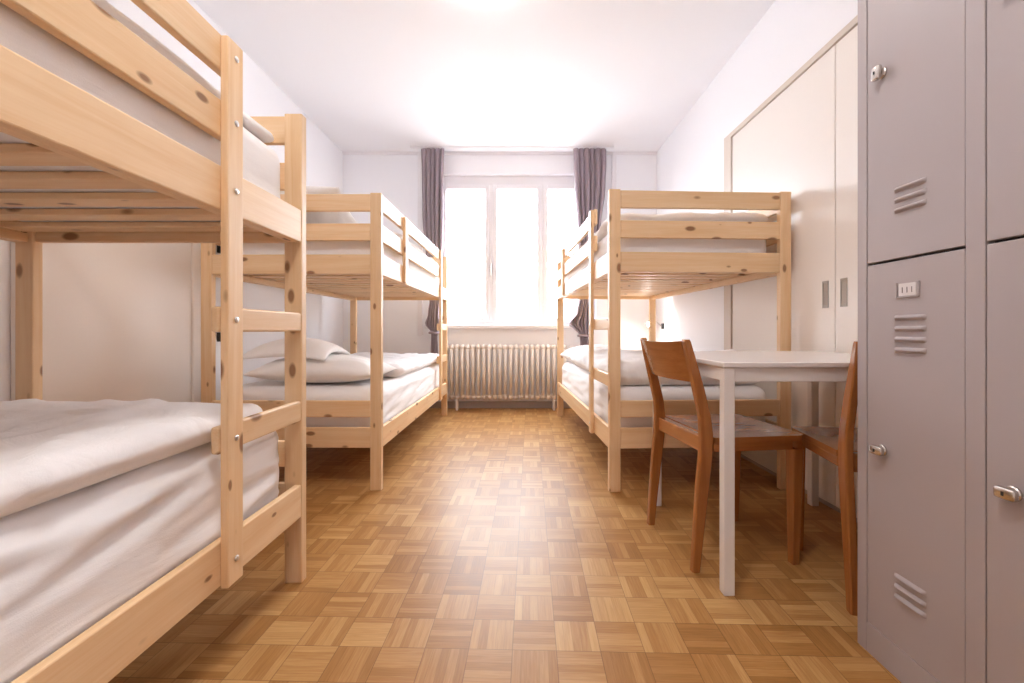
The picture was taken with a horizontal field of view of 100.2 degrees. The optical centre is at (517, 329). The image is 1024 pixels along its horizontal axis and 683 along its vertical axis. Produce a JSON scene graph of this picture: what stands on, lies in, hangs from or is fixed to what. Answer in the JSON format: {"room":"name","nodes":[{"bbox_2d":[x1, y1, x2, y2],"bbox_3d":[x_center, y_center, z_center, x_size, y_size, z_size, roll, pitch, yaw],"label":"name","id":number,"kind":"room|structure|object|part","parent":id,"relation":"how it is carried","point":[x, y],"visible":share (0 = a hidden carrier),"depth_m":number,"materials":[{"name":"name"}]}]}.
{"room":"dormitory","nodes":[
{"label":"dormitory","id":0,"kind":"room"},
{"bbox_2d":[0,0,342,400],"bbox_3d":[-2.055,-0.550,1.835,0.250,2.820,6.270,0,0,0],"label":"wall","id":1,"kind":"structure","parent":0,"point":[262,96],"depth_m":3.16,"materials":[{"name":"white paint"}]},
{"bbox_2d":[11,242,200,402],"bbox_3d":[-1.915,-0.185,2.100,0.040,2.090,0.950,0,0,0],"label":"door","id":2,"kind":"structure","parent":1,"relation":"in","point":[122,321],"depth_m":2.05,"materials":[{"name":"beige paint"}]},
{"bbox_2d":[217,332,220,341],"bbox_3d":[-1.902,0.029,2.774,0.078,0.092,0.051,0,0,-27],"label":"reading lamp","id":3,"kind":"object","parent":1,"relation":"attached to","point":[218,333],"visible":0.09,"depth_m":2.74,"materials":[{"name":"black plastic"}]},
{"bbox_2d":[217,245,220,253],"bbox_3d":[-1.902,-0.541,2.774,0.078,0.092,0.051,0,0,-27],"label":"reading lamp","id":4,"kind":"object","parent":1,"relation":"attached to","point":[218,247],"visible":0.09,"depth_m":2.74,"materials":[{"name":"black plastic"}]},
{"bbox_2d":[194,0,774,151],"bbox_3d":[-0.200,-2.010,1.835,3.960,0.100,6.270,0,0,0],"label":"ceiling","id":5,"kind":"structure","parent":0,"point":[372,75],"depth_m":3.17,"materials":[{"name":"white paint"}]},
{"bbox_2d":[410,146,613,148],"bbox_3d":[-0.065,-1.952,4.580,2.170,0.016,0.030,0,0,0],"label":"track","id":6,"kind":"object","parent":5,"relation":"attached to","point":[411,147],"visible":1,"depth_m":4.57,"materials":[{"name":"white metal"}]},
{"bbox_2d":[421,148,443,353],"bbox_3d":[-0.915,-0.715,4.572,0.246,2.450,0.121,0,0,0],"label":"curtain","id":7,"kind":"object","parent":6,"relation":"hanging from","point":[432,159],"visible":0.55,"depth_m":4.55,"materials":[{"name":"fabric"}]},
{"bbox_2d":[568,148,605,345],"bbox_3d":[0.743,-0.715,4.561,0.411,2.450,0.147,0,0,0],"label":"curtain","id":8,"kind":"object","parent":6,"relation":"hanging from","point":[589,164],"visible":0.51,"depth_m":4.55,"materials":[{"name":"fabric"}]},
{"bbox_2d":[343,155,656,400],"bbox_3d":[-0.200,-0.550,4.845,3.460,2.820,0.250,0,0,0],"label":"wall","id":9,"kind":"structure","parent":0,"point":[395,177],"depth_m":4.72,"materials":[{"name":"white paint"}]},
{"bbox_2d":[418,153,422,334],"bbox_3d":[-1.075,-0.940,4.705,0.050,2.000,0.030,0,0,0],"label":"trim","id":10,"kind":"structure","parent":9,"relation":"attached to","point":[420,212],"depth_m":4.69,"materials":[{"name":"white paint"}]},
{"bbox_2d":[342,152,656,154],"bbox_3d":[-0.200,-1.945,4.710,3.460,0.030,0.020,0,0,0],"label":"trim","id":11,"kind":"structure","parent":9,"relation":"attached to","point":[343,153],"depth_m":4.70,"materials":[{"name":"white paint"}]},
{"bbox_2d":[430,401,570,407],"bbox_3d":[-0.200,0.823,4.713,3.460,0.075,0.014,0,0,0],"label":"baseboard","id":12,"kind":"structure","parent":9,"relation":"attached to","point":[450,404],"depth_m":4.71,"materials":[{"name":"brown wood"}]},
{"bbox_2d":[424,177,594,328],"bbox_3d":[-0.020,-0.868,4.760,2.000,1.705,0.220,0,0,0],"label":"window","id":13,"kind":"structure","parent":9,"relation":"in","point":[490,185],"depth_m":4.77,"materials":[{"name":"white plastic"}]},
{"bbox_3d":[-0.020,-0.035,4.725,2.000,0.040,0.150,0,0,0],"label":"sill","id":14,"kind":"part","parent":13,"relation":"part of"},
{"bbox_2d":[611,153,615,188],"bbox_3d":[1.055,-0.940,4.705,0.050,2.000,0.030,0,0,0],"label":"trim","id":15,"kind":"structure","parent":9,"relation":"attached to","point":[613,156],"depth_m":4.69,"materials":[{"name":"white paint"}]},
{"bbox_2d":[108,408,900,682],"bbox_3d":[-0.200,0.910,1.835,3.960,0.100,6.270,0,0,0],"label":"floor","id":16,"kind":"structure","parent":0,"point":[494,546],"depth_m":1.46,"materials":[{"name":"brown wood"}]},
{"bbox_2d":[0,0,305,682],"bbox_3d":[-1.209,0.062,0.470,0.996,1.595,2.030,0,0,0],"label":"bunk bed","id":17,"kind":"object","parent":16,"relation":"on","point":[54,121],"visible":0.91,"depth_m":1.05,"materials":[{"name":"brown wood"}]},
{"bbox_3d":[-1.695,-0.352,0.470,0.022,0.110,1.963,0,0,0],"label":"rail","id":18,"kind":"part","parent":17,"relation":"part of","materials":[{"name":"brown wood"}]},
{"bbox_3d":[-1.677,0.062,1.468,0.060,1.595,0.033,0,0,0],"label":"corner post","id":19,"kind":"part","parent":17,"relation":"part of","materials":[{"name":"brown wood"}]},
{"bbox_3d":[-0.746,-0.524,0.302,0.022,0.092,1.627,0,0,0],"label":"guard rail","id":20,"kind":"part","parent":17,"relation":"part of","materials":[{"name":"brown wood"}]},
{"bbox_2d":[0,431,278,682],"bbox_3d":[-1.211,0.439,0.471,0.898,0.288,1.915,0,0,0],"label":"mattress","id":21,"kind":"object","parent":17,"relation":"on","point":[68,561],"visible":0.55,"depth_m":0.80,"materials":[{"name":"white fabric"}]},
{"bbox_2d":[0,398,262,517],"bbox_3d":[-1.212,0.249,0.443,0.902,0.092,1.829,0,0,0],"label":"duvet","id":22,"kind":"object","parent":21,"relation":"on","point":[49,450],"visible":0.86,"depth_m":0.89,"materials":[{"name":"white fabric"}]},
{"bbox_2d":[0,2,279,221],"bbox_3d":[-1.211,-0.475,0.470,0.894,0.253,1.944,0,0,0],"label":"mattress","id":23,"kind":"object","parent":17,"relation":"on","point":[261,164],"visible":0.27,"depth_m":0.87,"materials":[{"name":"white fabric"}]},
{"bbox_2d":[92,0,273,142],"bbox_3d":[-1.210,-0.622,0.466,0.860,0.039,1.861,0,0,0],"label":"duvet","id":24,"kind":"object","parent":23,"relation":"on","point":[249,124],"visible":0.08,"depth_m":0.98,"materials":[{"name":"white fabric"}]},
{"bbox_3d":[-0.746,-0.352,0.470,0.022,0.110,1.963,0,0,0],"label":"rail","id":25,"kind":"part","parent":17,"relation":"part of","materials":[{"name":"brown wood"}]},
{"bbox_3d":[-0.746,0.579,0.470,0.022,0.110,1.963,0,0,0],"label":"rail","id":26,"kind":"part","parent":17,"relation":"part of","materials":[{"name":"brown wood"}]},
{"bbox_3d":[-0.746,-0.687,0.302,0.022,0.090,1.627,0,0,0],"label":"guard rail","id":27,"kind":"part","parent":17,"relation":"part of","materials":[{"name":"brown wood"}]},
{"bbox_3d":[-0.725,-0.044,1.085,0.020,1.367,0.060,0,0,0],"label":"ladder post","id":28,"kind":"part","parent":17,"relation":"part of","materials":[{"name":"brown wood"}]},
{"bbox_3d":[-0.763,0.062,1.468,0.060,1.595,0.033,0,0,0],"label":"corner post","id":29,"kind":"part","parent":17,"relation":"part of","materials":[{"name":"brown wood"}]},
{"bbox_2d":[201,193,446,490],"bbox_3d":[-1.197,0.062,3.309,0.996,1.595,2.030,0,0,1],"label":"bunk bed","id":30,"kind":"object","parent":16,"relation":"on","point":[374,277],"visible":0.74,"depth_m":2.30,"materials":[{"name":"brown wood"}]},
{"bbox_3d":[-1.675,0.062,2.315,0.060,1.595,0.033,0,0,1],"label":"corner post","id":31,"kind":"part","parent":30,"relation":"part of","materials":[{"name":"brown wood"}]},
{"bbox_3d":[-1.683,-0.352,3.314,0.022,0.110,1.963,0,0,1],"label":"rail","id":32,"kind":"part","parent":30,"relation":"part of","materials":[{"name":"brown wood"}]},
{"bbox_2d":[243,362,438,426],"bbox_3d":[-1.198,0.449,3.308,0.896,0.268,1.917,0,0,1],"label":"mattress","id":33,"kind":"object","parent":30,"relation":"on","point":[399,393],"visible":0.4,"depth_m":2.48,"materials":[{"name":"white fabric"}]},
{"bbox_2d":[243,354,396,382],"bbox_3d":[-1.156,0.228,2.574,0.740,0.167,0.424,0,0,1],"label":"pillow","id":34,"kind":"object","parent":33,"relation":"on","point":[336,368],"visible":0.66,"depth_m":2.40,"materials":[{"name":"white fabric"}]},
{"bbox_2d":[243,338,350,360],"bbox_3d":[-1.326,0.110,2.590,0.520,0.127,0.380,0,0,3],"label":"pillow","id":35,"kind":"object","parent":34,"relation":"on","point":[317,349],"visible":0.67,"depth_m":2.45,"materials":[{"name":"white fabric"}]},
{"bbox_2d":[351,352,438,376],"bbox_3d":[-1.197,0.263,3.516,0.899,0.102,1.487,0,0,1],"label":"duvet","id":36,"kind":"object","parent":33,"relation":"on","point":[405,363],"visible":0.42,"depth_m":3.41,"materials":[{"name":"white fabric"}]},
{"bbox_2d":[243,241,438,284],"bbox_3d":[-1.199,-0.459,3.310,0.890,0.221,1.919,0,0,1],"label":"mattress","id":37,"kind":"object","parent":30,"relation":"on","point":[312,247],"visible":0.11,"depth_m":2.35,"materials":[{"name":"white fabric"}]},
{"bbox_2d":[280,186,356,223],"bbox_3d":[-1.326,-0.722,2.560,0.680,0.216,0.387,0,0,1],"label":"pillow","id":38,"kind":"object","parent":37,"relation":"on","point":[311,217],"visible":0.11,"depth_m":2.52,"materials":[{"name":"white fabric"}]},
{"bbox_2d":[393,232,438,266],"bbox_3d":[-1.195,-0.613,3.504,0.903,0.083,1.516,0,0,1],"label":"duvet","id":39,"kind":"object","parent":37,"relation":"on","point":[414,246],"visible":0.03,"depth_m":3.23,"materials":[{"name":"white fabric"}]},
{"bbox_3d":[-1.656,0.062,4.312,0.060,1.595,0.033,0,0,1],"label":"corner post","id":40,"kind":"part","parent":30,"relation":"part of","materials":[{"name":"brown wood"}]},
{"bbox_3d":[-0.761,0.062,2.306,0.060,1.595,0.033,0,0,1],"label":"corner post","id":41,"kind":"part","parent":30,"relation":"part of","materials":[{"name":"brown wood"}]},
{"bbox_3d":[-0.736,-0.524,3.136,0.022,0.092,1.627,0,0,1],"label":"guard rail","id":42,"kind":"part","parent":30,"relation":"part of","materials":[{"name":"brown wood"}]},
{"bbox_3d":[-0.736,-0.687,3.136,0.022,0.090,1.627,0,0,1],"label":"guard rail","id":43,"kind":"part","parent":30,"relation":"part of","materials":[{"name":"brown wood"}]},
{"bbox_3d":[-0.734,0.579,3.304,0.022,0.110,1.963,0,0,1],"label":"rail","id":44,"kind":"part","parent":30,"relation":"part of","materials":[{"name":"brown wood"}]},
{"bbox_3d":[-0.734,-0.352,3.304,0.022,0.110,1.963,0,0,1],"label":"rail","id":45,"kind":"part","parent":30,"relation":"part of","materials":[{"name":"brown wood"}]},
{"bbox_3d":[-0.707,-0.044,3.919,0.020,1.367,0.060,0,0,1],"label":"ladder post","id":46,"kind":"part","parent":30,"relation":"part of","materials":[{"name":"brown wood"}]},
{"bbox_3d":[-0.742,0.062,4.303,0.060,1.595,0.033,0,0,1],"label":"corner post","id":47,"kind":"part","parent":30,"relation":"part of","materials":[{"name":"brown wood"}]},
{"bbox_2d":[447,344,573,409],"bbox_3d":[-0.095,0.507,4.620,1.409,0.706,0.112,0,0,0],"label":"radiator","id":48,"kind":"object","parent":16,"relation":"on","point":[451,347],"visible":0.85,"depth_m":4.57,"materials":[{"name":"beige metal"}]},
{"bbox_2d":[557,189,790,491],"bbox_3d":[0.922,0.056,3.301,1.016,1.608,2.030,0,0,-3],"label":"bunk bed","id":49,"kind":"object","parent":16,"relation":"on","point":[617,275],"visible":0.84,"depth_m":2.30,"materials":[{"name":"brown wood"}]},
{"bbox_3d":[0.423,0.056,4.278,0.061,1.608,0.033,0,0,-3],"label":"corner post","id":50,"kind":"part","parent":49,"relation":"part of","materials":[{"name":"brown wood"}]},
{"bbox_3d":[0.443,-0.535,3.448,0.022,0.093,1.627,0,0,-3],"label":"guard rail","id":51,"kind":"part","parent":49,"relation":"part of","materials":[{"name":"brown wood"}]},
{"bbox_3d":[0.443,-0.699,3.448,0.022,0.091,1.627,0,0,-3],"label":"guard rail","id":52,"kind":"part","parent":49,"relation":"part of","materials":[{"name":"brown wood"}]},
{"bbox_3d":[0.450,0.577,3.280,0.022,0.111,1.963,0,0,-3],"label":"rail","id":53,"kind":"part","parent":49,"relation":"part of","materials":[{"name":"brown wood"}]},
{"bbox_3d":[0.450,-0.362,3.280,0.022,0.111,1.963,0,0,-3],"label":"rail","id":54,"kind":"part","parent":49,"relation":"part of","materials":[{"name":"brown wood"}]},
{"bbox_3d":[0.456,-0.052,2.664,0.020,1.378,0.060,0,0,-3],"label":"ladder post","id":55,"kind":"part","parent":49,"relation":"part of","materials":[{"name":"brown wood"}]},
{"bbox_3d":[0.513,0.056,2.283,0.061,1.608,0.033,0,0,-3],"label":"corner post","id":56,"kind":"part","parent":49,"relation":"part of","materials":[{"name":"brown wood"}]},
{"bbox_3d":[1.354,0.056,4.320,0.061,1.608,0.033,0,0,-3],"label":"corner post","id":57,"kind":"part","parent":49,"relation":"part of","materials":[{"name":"brown wood"}]},
{"bbox_2d":[562,362,765,426],"bbox_3d":[0.915,0.447,3.301,0.895,0.268,1.917,0,0,-3],"label":"mattress","id":58,"kind":"object","parent":49,"relation":"on","point":[575,379],"visible":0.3,"depth_m":2.38,"materials":[{"name":"white fabric"}]},
{"bbox_2d":[560,344,607,359],"bbox_3d":[0.722,0.218,4.013,0.600,0.173,0.420,0,0,-5],"label":"pillow","id":59,"kind":"object","parent":58,"relation":"on","point":[567,354],"visible":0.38,"depth_m":3.93,"materials":[{"name":"white fabric"}]},
{"bbox_2d":[570,347,757,384],"bbox_3d":[0.928,0.212,3.054,0.907,0.198,1.426,0,0,-3],"label":"duvet","id":60,"kind":"object","parent":58,"relation":"on","point":[633,367],"visible":0.38,"depth_m":2.40,"materials":[{"name":"white fabric"}]},
{"bbox_2d":[564,235,765,282],"bbox_3d":[0.914,-0.469,3.300,0.891,0.221,1.916,0,0,-3],"label":"mattress","id":61,"kind":"object","parent":49,"relation":"on","point":[627,244],"visible":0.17,"depth_m":2.35,"materials":[{"name":"white fabric"}]},
{"bbox_2d":[564,212,767,264],"bbox_3d":[0.915,-0.623,3.295,0.904,0.084,1.925,0,0,-3],"label":"duvet","id":62,"kind":"object","parent":61,"relation":"on","point":[602,232],"visible":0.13,"depth_m":2.35,"materials":[{"name":"white fabric"}]},
{"bbox_3d":[1.417,-0.362,3.323,0.022,0.111,1.963,0,0,-3],"label":"rail","id":63,"kind":"part","parent":49,"relation":"part of","materials":[{"name":"brown wood"}]},
{"bbox_3d":[1.417,-0.699,3.323,0.022,0.091,1.963,0,0,-3],"label":"guard rail","id":64,"kind":"part","parent":49,"relation":"part of","materials":[{"name":"brown wood"}]},
{"bbox_3d":[1.417,0.577,3.323,0.022,0.111,1.963,0,0,-3],"label":"rail","id":65,"kind":"part","parent":49,"relation":"part of","materials":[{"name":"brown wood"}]},
{"bbox_3d":[1.417,-0.535,3.323,0.022,0.093,1.963,0,0,-3],"label":"guard rail","id":66,"kind":"part","parent":49,"relation":"part of","materials":[{"name":"brown wood"}]},
{"bbox_3d":[1.444,0.056,2.325,0.061,1.608,0.033,0,0,-3],"label":"corner post","id":67,"kind":"part","parent":49,"relation":"part of","materials":[{"name":"brown wood"}]},
{"bbox_2d":[640,338,803,572],"bbox_3d":[0.784,0.447,1.733,0.500,0.826,0.403,0,0,-7],"label":"wooden chair","id":68,"kind":"object","parent":16,"relation":"on","point":[676,360],"visible":0.82,"depth_m":1.57,"materials":[{"name":"brown wood"}]},
{"bbox_3d":[0.598,0.447,1.900,0.109,0.826,0.026,0,0,-7],"label":"leg","id":69,"kind":"part","parent":68,"relation":"part of","materials":[{"name":"brown wood"}]},
{"bbox_3d":[0.579,0.114,1.710,0.087,0.148,0.347,0,0,-7],"label":"backrest","id":70,"kind":"part","parent":68,"relation":"part of","materials":[{"name":"brown wood"}]},
{"bbox_3d":[0.659,0.414,1.719,0.038,0.056,0.347,0,0,-7],"label":"seat rail","id":71,"kind":"part","parent":68,"relation":"part of","materials":[{"name":"brown wood"}]},
{"bbox_3d":[0.641,0.447,1.528,0.109,0.826,0.026,0,0,-7],"label":"leg","id":72,"kind":"part","parent":68,"relation":"part of","materials":[{"name":"brown wood"}]},
{"bbox_3d":[0.855,0.395,1.741,0.356,0.021,0.403,0,0,-7],"label":"seat","id":73,"kind":"part","parent":68,"relation":"part of","materials":[{"name":"brown wood"}]},
{"bbox_3d":[0.981,0.648,1.935,0.044,0.424,0.044,0,0,-7],"label":"leg","id":74,"kind":"part","parent":68,"relation":"part of","materials":[{"name":"brown wood"}]},
{"bbox_3d":[0.849,0.421,1.551,0.305,0.031,0.020,0,0,-7],"label":"seat rail","id":75,"kind":"part","parent":68,"relation":"part of","materials":[{"name":"brown wood"}]},
{"bbox_3d":[1.022,0.648,1.581,0.044,0.424,0.044,0,0,-7],"label":"leg","id":76,"kind":"part","parent":68,"relation":"part of","materials":[{"name":"brown wood"}]},
{"bbox_3d":[1.007,0.420,1.759,0.022,0.030,0.390,0,0,-7],"label":"seat rail","id":77,"kind":"part","parent":68,"relation":"part of","materials":[{"name":"brown wood"}]},
{"bbox_2d":[653,351,850,595],"bbox_3d":[1.067,0.482,1.752,0.810,0.756,0.748,0,0,0],"label":"dining table","id":78,"kind":"object","parent":16,"relation":"on","point":[729,367],"visible":0.48,"depth_m":1.39,"materials":[{"name":"white wood"}]},
{"bbox_3d":[0.683,0.491,2.104,0.035,0.738,0.035,0,0,0],"label":"leg","id":79,"kind":"part","parent":78,"relation":"part of","materials":[{"name":"white wood"}]},
{"bbox_3d":[0.683,0.491,1.399,0.035,0.738,0.035,0,0,0],"label":"leg","id":80,"kind":"part","parent":78,"relation":"part of","materials":[{"name":"white wood"}]},
{"bbox_3d":[1.450,0.491,2.104,0.035,0.738,0.035,0,0,0],"label":"leg","id":81,"kind":"part","parent":78,"relation":"part of","materials":[{"name":"white wood"}]},
{"bbox_2d":[724,15,857,522],"bbox_3d":[1.514,-0.266,1.833,0.032,2.252,2.565,0,0,0],"label":"wardrobe","id":82,"kind":"object","parent":16,"relation":"on","point":[802,140],"visible":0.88,"depth_m":2.20,"materials":[{"name":"beige paint"}]},
{"bbox_3d":[1.514,-1.375,1.812,0.032,0.033,2.405,0,0,0],"label":"rail","id":83,"kind":"part","parent":82,"relation":"part of","materials":[{"name":"beige paint"}]},
{"bbox_3d":[1.507,-0.174,2.098,0.002,0.132,0.042,0,0,0],"label":"pull handle","id":84,"kind":"part","parent":82,"relation":"part of","materials":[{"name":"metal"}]},
{"bbox_3d":[1.507,-0.174,1.980,0.002,0.132,0.042,0,0,0],"label":"pull handle","id":85,"kind":"part","parent":82,"relation":"part of","materials":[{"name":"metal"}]},
{"bbox_3d":[1.519,-0.260,1.541,0.022,2.195,0.982,0,0,0],"label":"sliding door","id":86,"kind":"part","parent":82,"relation":"part of","materials":[{"name":"beige laminate"}]},
{"bbox_2d":[791,341,857,615],"bbox_3d":[1.227,0.447,1.440,0.383,0.826,0.500,0,0,11],"label":"wooden chair","id":87,"kind":"object","parent":16,"relation":"on","point":[837,445],"visible":0.32,"depth_m":1.32,"materials":[{"name":"brown wood"}]},
{"bbox_3d":[1.103,0.648,1.687,0.042,0.424,0.044,0,0,11],"label":"leg","id":88,"kind":"part","parent":87,"relation":"part of","materials":[{"name":"brown wood"}]},
{"bbox_3d":[1.060,0.421,1.517,0.019,0.031,0.305,0,0,11],"label":"seat rail","id":89,"kind":"part","parent":87,"relation":"part of","materials":[{"name":"brown wood"}]},
{"bbox_3d":[1.240,0.395,1.510,0.383,0.021,0.356,0,0,11],"label":"seat","id":90,"kind":"part","parent":87,"relation":"part of","materials":[{"name":"brown wood"}]},
{"bbox_3d":[1.021,0.447,1.311,0.025,0.826,0.109,0,0,11],"label":"leg","id":91,"kind":"part","parent":87,"relation":"part of","materials":[{"name":"brown wood"}]},
{"bbox_3d":[1.203,0.414,1.316,0.330,0.056,0.038,0,0,11],"label":"seat rail","id":92,"kind":"part","parent":87,"relation":"part of","materials":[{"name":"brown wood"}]},
{"bbox_2d":[858,0,1023,682],"bbox_3d":[1.162,-0.150,0.876,0.503,2.020,0.604,0,0,0],"label":"tall cabinet","id":93,"kind":"object","parent":16,"relation":"on","point":[941,82],"visible":1,"depth_m":0.94,"materials":[{"name":"grey metal"}]},
{"bbox_3d":[0.930,0.308,1.097,0.010,0.028,0.028,0,0,0],"label":"latch knob","id":94,"kind":"part","parent":93,"relation":"part of","materials":[{"name":"silver metal"}]},
{"bbox_3d":[0.930,-0.658,1.097,0.010,0.028,0.028,0,0,0],"label":"latch knob","id":95,"kind":"part","parent":93,"relation":"part of","materials":[{"name":"silver metal"}]},
{"bbox_3d":[0.944,0.305,1.020,0.018,0.950,0.250,0,0,0],"label":"locker door","id":96,"kind":"part","parent":93,"relation":"part of","materials":[{"name":"grey metal"}]},
{"bbox_3d":[0.944,-0.652,1.020,0.018,0.952,0.250,0,0,0],"label":"locker door","id":97,"kind":"part","parent":93,"relation":"part of","materials":[{"name":"grey metal"}]},
{"bbox_3d":[0.944,0.305,0.731,0.018,0.950,0.248,0,0,0],"label":"locker door","id":98,"kind":"part","parent":93,"relation":"part of","materials":[{"name":"grey metal"}]},
{"bbox_3d":[0.944,-0.652,0.731,0.018,0.952,0.248,0,0,0],"label":"locker door","id":99,"kind":"part","parent":93,"relation":"part of","materials":[{"name":"grey metal"}]},
{"bbox_3d":[0.930,0.308,0.806,0.010,0.028,0.028,0,0,0],"label":"latch knob","id":100,"kind":"part","parent":93,"relation":"part of","materials":[{"name":"silver metal"}]},
{"bbox_2d":[657,0,857,350],"bbox_3d":[1.655,-0.550,1.835,0.250,2.820,6.270,0,0,0],"label":"wall","id":101,"kind":"structure","parent":0,"point":[790,33],"depth_m":3.19,"materials":[{"name":"white paint"}]},
{"bbox_2d":[647,320,663,328],"bbox_3d":[1.426,-0.058,4.449,0.249,0.096,0.062,0,0,-33],"label":"reading lamp","id":102,"kind":"object","parent":101,"relation":"attached to","point":[661,324],"visible":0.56,"depth_m":4.48,"materials":[{"name":"black plastic"}]},
{"label":"outside","id":103,"kind":"structure","parent":0,"visible":0},
{"bbox_2d":[447,261,577,317],"bbox_3d":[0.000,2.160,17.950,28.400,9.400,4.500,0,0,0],"label":"window pane","id":104,"kind":"structure","parent":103,"point":[516,280],"depth_m":16.00,"materials":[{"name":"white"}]},
{"bbox_3d":[-2.300,-0.890,15.932,0.840,1.140,0.014,0,0,0],"label":"pane","id":105,"kind":"part","parent":104,"relation":"part of","materials":[{"name":"clear glass"}]},
{"bbox_3d":[0.000,-0.890,15.932,0.840,1.140,0.014,0,0,0],"label":"pane","id":106,"kind":"part","parent":104,"relation":"part of","materials":[{"name":"clear glass"}]},
{"bbox_3d":[2.300,-0.890,15.932,0.840,1.140,0.014,0,0,0],"label":"pane","id":107,"kind":"part","parent":104,"relation":"part of","materials":[{"name":"clear glass"}]}
]}

